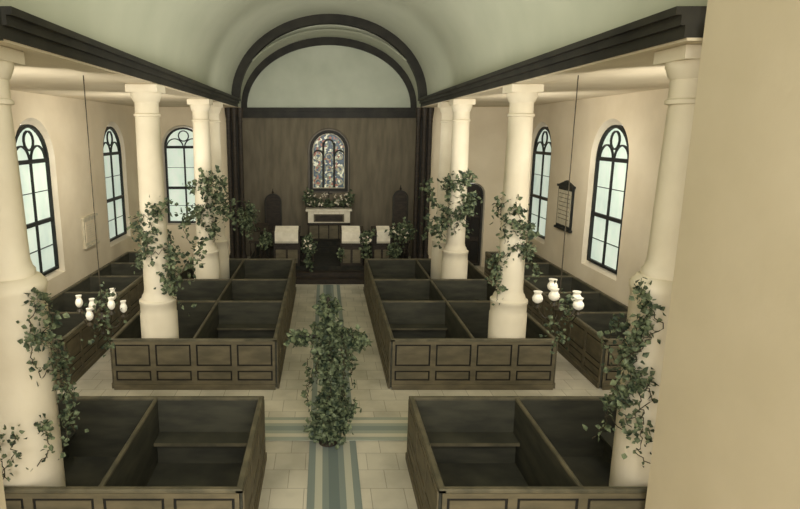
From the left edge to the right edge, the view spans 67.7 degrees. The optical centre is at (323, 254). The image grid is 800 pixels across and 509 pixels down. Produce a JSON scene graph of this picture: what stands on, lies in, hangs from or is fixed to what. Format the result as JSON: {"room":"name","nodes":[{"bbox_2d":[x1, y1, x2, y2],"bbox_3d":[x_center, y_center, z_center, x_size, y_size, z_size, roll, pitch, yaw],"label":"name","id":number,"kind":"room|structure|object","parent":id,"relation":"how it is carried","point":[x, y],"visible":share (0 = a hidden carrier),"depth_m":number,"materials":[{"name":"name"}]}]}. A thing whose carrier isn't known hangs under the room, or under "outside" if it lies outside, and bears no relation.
{"room":"house of worship","nodes":[
{"label":"house of worship","id":0,"kind":"room"},
{"bbox_2d":[0,461,5,508],"bbox_3d":[-3.450,1.669,2.669,0.200,6.170,6.550,0,12,0],"label":"wall","id":1,"kind":"structure","parent":0,"point":[2,494],"depth_m":6.13,"materials":[{"name":"beige paint"}]},
{"bbox_2d":[0,6,240,107],"bbox_3d":[-3.430,-3.283,10.553,0.580,0.330,24.000,0,12,0],"label":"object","id":2,"kind":"structure","parent":1,"relation":"attached to","point":[42,40],"depth_m":8.09,"materials":[{"name":"black paint"}]},
{"bbox_2d":[10,90,140,298],"bbox_3d":[-7.250,-0.146,11.356,0.300,6.200,24.300,0,12,0],"label":"wall","id":3,"kind":"structure","parent":0,"point":[61,121],"depth_m":17.20,"materials":[{"name":"beige paint"}]},
{"bbox_2d":[15,124,58,275],"bbox_3d":[-7.240,-1.306,14.741,0.120,3.800,1.800,0,12,0],"label":"window","id":4,"kind":"structure","parent":3,"relation":"in","point":[32,152],"depth_m":14.95,"materials":[{"name":"glass"}]},
{"bbox_2d":[81,213,99,248],"bbox_3d":[-7.049,-0.720,17.824,0.098,0.940,1.050,0,12,0],"label":"tablet","id":5,"kind":"object","parent":3,"relation":"attached to","point":[88,225],"visible":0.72,"depth_m":17.67,"materials":[{"name":"stone"}]},
{"bbox_2d":[103,127,126,241],"bbox_3d":[-7.240,-2.442,20.225,0.120,3.800,1.800,0,12,0],"label":"window","id":6,"kind":"structure","parent":3,"relation":"in","point":[112,155],"depth_m":20.35,"materials":[{"name":"glass"}]},
{"bbox_2d":[9,57,189,106],"bbox_3d":[-5.465,-3.255,10.713,3.970,0.150,24.300,0,12,0],"label":"ceiling","id":7,"kind":"structure","parent":0,"point":[38,77],"depth_m":12.10,"materials":[{"name":"beige paint"}]},
{"bbox_2d":[75,75,127,335],"bbox_3d":[-3.900,-0.733,10.009,0.815,4.435,0.830,0,12,0],"label":"chandelier","id":8,"kind":"object","parent":7,"relation":"hanging from","point":[90,313],"visible":0.88,"depth_m":10.19,"materials":[{"name":"brown metal"}]},
{"bbox_2d":[80,281,126,356],"bbox_3d":[-3.895,1.133,10.363,0.707,1.315,0.607,5,13,22],"label":"ivy garland","id":9,"kind":"object","parent":8,"relation":"attached to","point":[112,294],"visible":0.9,"depth_m":10.30,"materials":[{"name":"green plant"}]},
{"bbox_2d":[159,107,240,266],"bbox_3d":[-5.150,-2.579,23.107,3.900,6.200,0.300,0,12,0],"label":"wall","id":10,"kind":"structure","parent":0,"point":[171,118],"depth_m":22.72,"materials":[{"name":"beige paint"}]},
{"bbox_2d":[164,127,195,222],"bbox_3d":[-5.400,-3.063,22.976,1.500,3.700,0.120,0,12,0],"label":"window","id":11,"kind":"structure","parent":10,"relation":"in","point":[178,144],"depth_m":22.95,"materials":[{"name":"glass"}]},
{"bbox_2d":[242,118,415,255],"bbox_3d":[0.200,-3.004,25.036,7.200,6.250,0.250,0,12,0],"label":"wall","id":12,"kind":"structure","parent":0,"point":[381,151],"depth_m":24.75,"materials":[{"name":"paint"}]},
{"bbox_2d":[309,130,347,191],"bbox_3d":[0.200,-3.921,24.780,1.620,2.550,0.160,0,12,0],"label":"window","id":13,"kind":"structure","parent":12,"relation":"in","point":[328,151],"depth_m":24.81,"materials":[{"name":"glass"}]},
{"bbox_2d":[247,45,410,107],"bbox_3d":[0.200,-7.386,24.002,7.200,2.750,0.001,0,12,0],"label":"wall","id":14,"kind":"structure","parent":0,"point":[323,76],"depth_m":24.09,"materials":[{"name":"paint"}]},
{"bbox_2d":[241,37,416,117],"bbox_3d":[0.200,-7.165,23.945,7.200,3.160,0.200,0,12,0],"label":"trim","id":15,"kind":"structure","parent":14,"relation":"attached to","point":[247,112],"depth_m":24.09,"materials":[{"name":"black wood"}]},
{"bbox_2d":[238,29,420,106],"bbox_3d":[0.200,-7.183,23.022,7.200,2.750,2.000,0,12,0],"label":"vault","id":16,"kind":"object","parent":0,"point":[322,32],"visible":0.89,"depth_m":22.92,"materials":[{"name":"paint"}]},
{"bbox_2d":[231,14,426,98],"bbox_3d":[0.200,-7.377,22.011,7.440,3.040,0.340,0,12,0],"label":"trim","id":17,"kind":"structure","parent":16,"relation":"attached to","point":[261,43],"depth_m":21.74,"materials":[{"name":"black wood"}]},
{"bbox_2d":[56,256,616,508],"bbox_3d":[0.200,2.697,12.915,15.200,0.001,26.200,0,12,0],"label":"floor","id":18,"kind":"structure","parent":0,"point":[385,482],"depth_m":12.09,"materials":[{"name":"stone"}]},
{"bbox_2d":[0,45,65,485],"bbox_3d":[-3.750,0.752,7.100,0.839,6.168,0.839,5,13,22],"label":"column","id":19,"kind":"structure","parent":18,"relation":"on","point":[22,402],"depth_m":6.87,"materials":[{"name":"beige paint"}]},
{"bbox_2d":[0,424,26,488],"bbox_3d":[-3.827,2.423,6.931,0.699,0.889,0.246,0,12,0],"label":"ivy garland","id":20,"kind":"object","parent":19,"relation":"attached to","point":[12,436],"visible":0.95,"depth_m":6.91,"materials":[{"name":"green plant"}]},
{"bbox_2d":[16,287,88,469],"bbox_3d":[-3.291,1.488,7.149,0.574,2.338,0.829,0,12,0],"label":"ivy garland","id":21,"kind":"object","parent":19,"relation":"attached to","point":[60,365],"visible":1,"depth_m":7.05,"materials":[{"name":"green plant"}]},
{"bbox_2d":[48,251,174,389],"bbox_3d":[-6.190,1.356,16.677,1.724,1.100,9.174,0,12,0],"label":"pew","id":22,"kind":"object","parent":18,"relation":"on","point":[118,273],"visible":0.54,"depth_m":15.68,"materials":[{"name":"brown wood"}]},
{"bbox_2d":[4,396,266,508],"bbox_3d":[-2.690,3.078,8.363,3.504,1.100,2.594,0,12,0],"label":"pew","id":23,"kind":"object","parent":18,"relation":"on","point":[136,452],"visible":0.69,"depth_m":9.28,"materials":[{"name":"brown wood"}]},
{"bbox_2d":[125,84,178,337],"bbox_3d":[-3.500,-0.303,12.192,0.770,6.168,0.770,0,12,0],"label":"column","id":24,"kind":"structure","parent":18,"relation":"on","point":[159,313],"depth_m":11.84,"materials":[{"name":"beige paint"}]},
{"bbox_2d":[127,195,209,315],"bbox_3d":[-3.230,-0.012,12.082,1.682,2.499,1.103,5,13,25],"label":"ivy garland","id":25,"kind":"object","parent":24,"relation":"attached to","point":[139,261],"visible":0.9,"depth_m":11.91,"materials":[{"name":"green plant"}]},
{"bbox_2d":[109,258,295,389],"bbox_3d":[-2.690,1.478,16.089,3.504,1.100,7.974,0,12,0],"label":"pew","id":26,"kind":"object","parent":18,"relation":"on","point":[234,337],"visible":0.81,"depth_m":12.65,"materials":[{"name":"brown wood"}]},
{"bbox_2d":[187,99,219,278],"bbox_3d":[-3.500,-1.357,17.284,0.770,6.168,0.770,0,12,0],"label":"column","id":27,"kind":"structure","parent":18,"relation":"on","point":[200,108],"depth_m":16.91,"materials":[{"name":"beige paint"}]},
{"bbox_2d":[185,165,249,242],"bbox_3d":[-3.166,-1.424,17.072,1.988,2.296,1.158,5,13,21],"label":"ivy garland","id":28,"kind":"object","parent":27,"relation":"attached to","point":[218,197],"visible":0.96,"depth_m":16.86,"materials":[{"name":"green plant"}]},
{"bbox_2d":[209,102,229,278],"bbox_3d":[-3.500,-1.702,18.949,0.770,6.168,0.770,0,12,0],"label":"column","id":29,"kind":"structure","parent":18,"relation":"on","point":[221,243],"depth_m":18.59,"materials":[{"name":"beige paint"}]},
{"bbox_2d":[224,107,246,258],"bbox_3d":[-3.380,-2.487,22.748,0.700,6.165,0.420,0,12,0],"label":"pilaster","id":30,"kind":"object","parent":18,"relation":"on","point":[233,115],"visible":0.88,"depth_m":22.55,"materials":[{"name":"brown wood"}]},
{"bbox_2d":[251,236,406,283],"bbox_3d":[0.200,0.129,23.096,6.100,0.900,4.780,0,12,0],"label":"platform","id":31,"kind":"object","parent":18,"relation":"on","point":[327,269],"visible":0.29,"depth_m":21.45,"materials":[{"name":"brown wood"}]},
{"bbox_2d":[239,200,272,249],"bbox_3d":[-2.467,-1.062,21.137,1.368,1.772,0.748,11,16,42],"label":"greenery","id":32,"kind":"object","parent":31,"relation":"on","point":[263,240],"visible":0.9,"depth_m":21.13,"materials":[{"name":"green plant"}]},
{"bbox_2d":[254,223,267,258],"bbox_3d":[-2.400,-0.523,22.665,0.500,1.348,0.500,0,12,0],"label":"lectern","id":33,"kind":"object","parent":31,"relation":"on","point":[261,226],"visible":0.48,"depth_m":22.59,"materials":[{"name":"brown wood"}]},
{"bbox_2d":[264,189,281,240],"bbox_3d":[-2.100,-1.431,24.208,0.700,2.500,0.530,0,12,0],"label":"chair","id":34,"kind":"object","parent":31,"relation":"on","point":[272,202],"visible":0.71,"depth_m":24.34,"materials":[{"name":"brown wood"}]},
{"bbox_2d":[249,241,314,261],"bbox_3d":[-1.575,-0.114,22.045,2.450,0.798,0.120,0,12,0],"label":"rail","id":35,"kind":"object","parent":31,"relation":"on","point":[250,242],"visible":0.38,"depth_m":22.03,"materials":[{"name":"brown wood"}]},
{"bbox_2d":[272,226,300,265],"bbox_3d":[-1.350,-0.316,21.518,1.010,1.408,0.510,0,12,0],"label":"desk","id":36,"kind":"object","parent":31,"relation":"on","point":[286,239],"visible":0.87,"depth_m":21.35,"materials":[{"name":"brown wood"}]},
{"bbox_2d":[300,232,317,271],"bbox_3d":[-0.525,-0.082,21.180,0.633,1.443,0.531,0,12,0],"label":"greenery","id":37,"kind":"object","parent":31,"relation":"on","point":[307,238],"visible":0.95,"depth_m":21.11,"materials":[{"name":"green plant"}]},
{"bbox_2d":[306,189,351,239],"bbox_3d":[0.200,-1.686,24.584,1.900,2.048,0.970,0,12,0],"label":"altar","id":38,"kind":"object","parent":31,"relation":"on","point":[323,223],"visible":0.9,"depth_m":24.25,"materials":[{"name":"white stone"}]},
{"bbox_2d":[302,187,354,207],"bbox_3d":[0.180,-2.332,24.293,2.213,0.911,0.627,0,12,0],"label":"greenery","id":39,"kind":"object","parent":38,"relation":"on","point":[350,200],"depth_m":24.25,"materials":[{"name":"green plant"}]},
{"bbox_2d":[307,192,348,205],"bbox_3d":[0.208,-2.251,24.121,1.833,0.584,0.154,0,12,0],"label":"flowers","id":40,"kind":"object","parent":39,"relation":"in","point":[337,203],"depth_m":24.11,"materials":[{"name":"white plant"}]},
{"bbox_2d":[336,247,345,262],"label":"greenery","id":41,"kind":"object","parent":31,"relation":"on","point":[340,252],"depth_m":21.09,"materials":[{"name":"green plant"}]},
{"bbox_2d":[340,226,363,265],"bbox_3d":[1.000,-0.316,21.518,0.860,1.408,0.510,0,12,0],"label":"desk","id":42,"kind":"object","parent":31,"relation":"on","point":[349,235],"visible":0.88,"depth_m":21.36,"materials":[{"name":"brown wood"}]},
{"bbox_2d":[303,228,407,249],"bbox_3d":[1.123,-0.573,20.841,3.727,0.858,0.246,0,12,0],"label":"flowers","id":43,"kind":"object","parent":31,"relation":"on","point":[310,245],"visible":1,"depth_m":20.88,"materials":[{"name":"white plant"}]},
{"bbox_2d":[359,228,376,258],"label":"greenery","id":44,"kind":"object","parent":31,"relation":"on","point":[369,234],"depth_m":21.03,"materials":[{"name":"green plant"}]},
{"bbox_2d":[371,226,391,258],"bbox_3d":[2.100,-0.316,21.518,0.760,1.408,0.510,0,12,0],"label":"desk","id":45,"kind":"object","parent":31,"relation":"on","point":[380,242],"visible":0.68,"depth_m":21.35,"materials":[{"name":"brown wood"}]},
{"bbox_2d":[363,241,409,261],"bbox_3d":[1.975,-0.114,22.045,2.450,0.798,0.120,0,12,0],"label":"rail","id":46,"kind":"object","parent":31,"relation":"on","point":[408,242],"visible":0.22,"depth_m":22.02,"materials":[{"name":"brown wood"}]},
{"bbox_2d":[392,185,408,258],"bbox_3d":[2.920,-1.233,22.513,0.600,2.800,0.530,0,12,0],"label":"chair","id":47,"kind":"object","parent":31,"relation":"on","point":[400,197],"visible":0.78,"depth_m":22.60,"materials":[{"name":"brown wood"}]},
{"bbox_2d":[384,217,417,258],"bbox_3d":[2.757,-0.536,21.040,1.205,1.654,0.623,0,12,0],"label":"greenery","id":48,"kind":"object","parent":31,"relation":"on","point":[394,252],"visible":0.99,"depth_m":20.97,"materials":[{"name":"green plant"}]},
{"bbox_2d":[306,285,362,508],"bbox_3d":[0.150,3.003,11.396,0.800,0.012,19.100,0,12,0],"label":"carpet","id":49,"kind":"object","parent":18,"relation":"on","point":[333,474],"visible":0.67,"depth_m":9.38,"materials":[{"name":"carpet"}]},
{"bbox_2d":[283,293,373,449],"bbox_3d":[0.074,1.940,9.904,1.509,2.706,0.828,0,12,0],"label":"plant","id":50,"kind":"object","parent":49,"relation":"on","point":[332,419],"visible":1,"depth_m":9.78,"materials":[{"name":"green plant"}]},
{"bbox_2d":[265,417,407,440],"bbox_3d":[0.200,3.143,10.659,11.000,0.010,0.840,0,12,0],"label":"carpet","id":51,"kind":"object","parent":18,"relation":"on","point":[276,428],"visible":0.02,"depth_m":10.61,"materials":[{"name":"carpet"}]},
{"bbox_2d":[411,107,433,258],"bbox_3d":[3.780,-2.487,22.748,0.700,6.165,0.420,0,12,0],"label":"pilaster","id":52,"kind":"object","parent":18,"relation":"on","point":[424,116],"visible":0.89,"depth_m":22.57,"materials":[{"name":"brown wood"}]},
{"bbox_2d":[430,102,452,278],"bbox_3d":[3.900,-1.702,18.949,0.770,6.168,0.770,0,12,0],"label":"column","id":53,"kind":"structure","parent":18,"relation":"on","point":[446,111],"depth_m":18.57,"materials":[{"name":"beige paint"}]},
{"bbox_2d":[441,99,475,278],"bbox_3d":[3.900,-1.357,17.284,0.770,6.168,0.770,0,12,0],"label":"column","id":54,"kind":"structure","parent":18,"relation":"on","point":[454,264],"depth_m":16.98,"materials":[{"name":"beige paint"}]},
{"bbox_2d":[418,169,482,248],"bbox_3d":[3.632,-1.371,17.222,1.879,2.319,1.275,0,12,0],"label":"ivy garland","id":55,"kind":"object","parent":54,"relation":"attached to","point":[469,205],"visible":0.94,"depth_m":16.93,"materials":[{"name":"green plant"}]},
{"bbox_2d":[363,258,557,389],"bbox_3d":[3.090,1.478,16.089,3.504,1.100,7.974,0,12,0],"label":"pew","id":56,"kind":"object","parent":18,"relation":"on","point":[430,334],"visible":0.88,"depth_m":13.08,"materials":[{"name":"brown wood"}]},
{"bbox_2d":[488,84,543,337],"bbox_3d":[3.900,-0.303,12.192,0.770,6.168,0.770,0,12,0],"label":"column","id":57,"kind":"structure","parent":18,"relation":"on","point":[508,319],"depth_m":11.87,"materials":[{"name":"beige paint"}]},
{"bbox_2d":[484,192,542,305],"bbox_3d":[3.872,-0.132,12.212,1.121,2.380,1.131,0,12,0],"label":"ivy garland","id":58,"kind":"object","parent":57,"relation":"attached to","point":[530,234],"visible":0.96,"depth_m":11.89,"materials":[{"name":"green plant"}]},
{"bbox_2d":[405,396,647,508],"bbox_3d":[3.090,3.078,8.363,3.504,1.100,2.594,0,12,0],"label":"pew","id":59,"kind":"object","parent":18,"relation":"on","point":[463,452],"visible":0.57,"depth_m":9.27,"materials":[{"name":"brown wood"}]},
{"bbox_2d":[484,251,627,389],"bbox_3d":[6.590,1.356,16.677,1.724,1.100,9.174,0,12,0],"label":"pew","id":60,"kind":"object","parent":18,"relation":"on","point":[588,353],"visible":0.49,"depth_m":14.06,"materials":[{"name":"brown wood"}]},
{"bbox_2d":[609,44,701,485],"bbox_3d":[4.100,0.752,7.100,0.839,6.168,0.839,5,13,22],"label":"column","id":61,"kind":"structure","parent":18,"relation":"on","point":[682,62],"depth_m":6.76,"materials":[{"name":"beige paint"}]},
{"bbox_2d":[582,277,665,467],"bbox_3d":[3.671,1.418,7.075,0.862,2.439,0.750,0,12,0],"label":"ivy garland","id":62,"kind":"object","parent":61,"relation":"attached to","point":[622,391],"visible":0.99,"depth_m":6.97,"materials":[{"name":"green plant"}]},
{"bbox_2d":[0,0,707,94],"bbox_3d":[0.200,-4.914,10.216,7.360,3.000,24.000,0,12,0],"label":"vault","id":63,"kind":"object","parent":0,"point":[453,42],"visible":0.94,"depth_m":13.50,"materials":[{"name":"paint"}]},
{"bbox_2d":[412,107,417,244],"bbox_3d":[3.875,-2.827,24.179,0.150,6.250,1.900,0,12,0],"label":"wall","id":64,"kind":"structure","parent":0,"point":[417,107],"depth_m":24.77,"materials":[{"name":"paint"}]},
{"bbox_2d":[418,107,508,266],"bbox_3d":[5.550,-2.570,23.109,3.900,6.220,0.300,0,12,0],"label":"wall","id":65,"kind":"structure","parent":0,"point":[488,126],"depth_m":22.73,"materials":[{"name":"beige paint"}]},
{"bbox_2d":[251,25,406,62],"bbox_3d":[0.200,-7.266,22.193,7.400,3.250,0.010,0,12,0],"label":"trim","id":66,"kind":"structure","parent":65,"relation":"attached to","point":[315,27],"depth_m":21.97,"materials":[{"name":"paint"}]},
{"bbox_2d":[465,183,483,265],"bbox_3d":[5.800,-1.167,23.390,0.900,3.280,0.158,0,12,0],"label":"door","id":67,"kind":"structure","parent":65,"relation":"in","point":[473,245],"depth_m":23.42,"materials":[{"name":"brown wood"}]},
{"bbox_2d":[418,6,706,107],"bbox_3d":[3.830,-4.024,14.128,0.580,0.330,16.700,0,12,0],"label":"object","id":68,"kind":"structure","parent":65,"relation":"attached to","point":[638,40],"depth_m":7.85,"materials":[{"name":"black paint"}]},
{"bbox_2d":[473,58,669,106],"bbox_3d":[5.865,-3.255,10.713,3.970,0.150,24.300,0,12,0],"label":"ceiling","id":69,"kind":"structure","parent":0,"point":[640,76],"depth_m":12.10,"materials":[{"name":"beige paint"}]},
{"bbox_2d":[532,75,583,326],"bbox_3d":[4.122,-0.822,10.024,0.872,4.265,0.841,0,12,0],"label":"chandelier","id":70,"kind":"object","parent":69,"relation":"hanging from","point":[578,304],"visible":0.96,"depth_m":10.16,"materials":[{"name":"brown metal"}]},
{"bbox_2d":[539,280,574,353],"bbox_3d":[4.156,1.103,10.305,0.671,1.292,0.626,0,12,0],"label":"ivy garland","id":71,"kind":"object","parent":70,"relation":"attached to","point":[568,296],"visible":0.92,"depth_m":10.31,"materials":[{"name":"green plant"}]},
{"bbox_2d":[526,88,668,305],"bbox_3d":[7.650,-0.146,11.356,0.300,6.200,24.300,0,12,0],"label":"wall","id":72,"kind":"structure","parent":0,"point":[642,115],"depth_m":16.24,"materials":[{"name":"beige paint"}]},
{"bbox_2d":[528,127,550,239],"bbox_3d":[7.640,-2.543,20.715,0.120,3.800,1.800,0,12,0],"label":"window","id":73,"kind":"structure","parent":72,"relation":"in","point":[541,161],"depth_m":20.78,"materials":[{"name":"glass"}]},
{"bbox_2d":[554,180,575,232],"bbox_3d":[7.449,-1.527,18.270,0.098,1.540,1.200,0,12,0],"label":"tablet","id":74,"kind":"object","parent":72,"relation":"attached to","point":[563,186],"visible":1,"depth_m":18.18,"materials":[{"name":"paint"}]},
{"bbox_2d":[587,125,628,274],"bbox_3d":[7.640,-1.519,15.770,0.120,3.800,1.800,0,12,0],"label":"window","id":75,"kind":"structure","parent":72,"relation":"in","point":[612,156],"depth_m":15.83,"materials":[{"name":"glass"}]},
{"bbox_2d":[645,0,799,508],"bbox_3d":[3.850,1.250,2.889,0.200,6.900,7.150,0,12,0],"label":"wall","id":76,"kind":"structure","parent":0,"point":[727,431],"depth_m":5.35,"materials":[{"name":"paint"}]}
]}

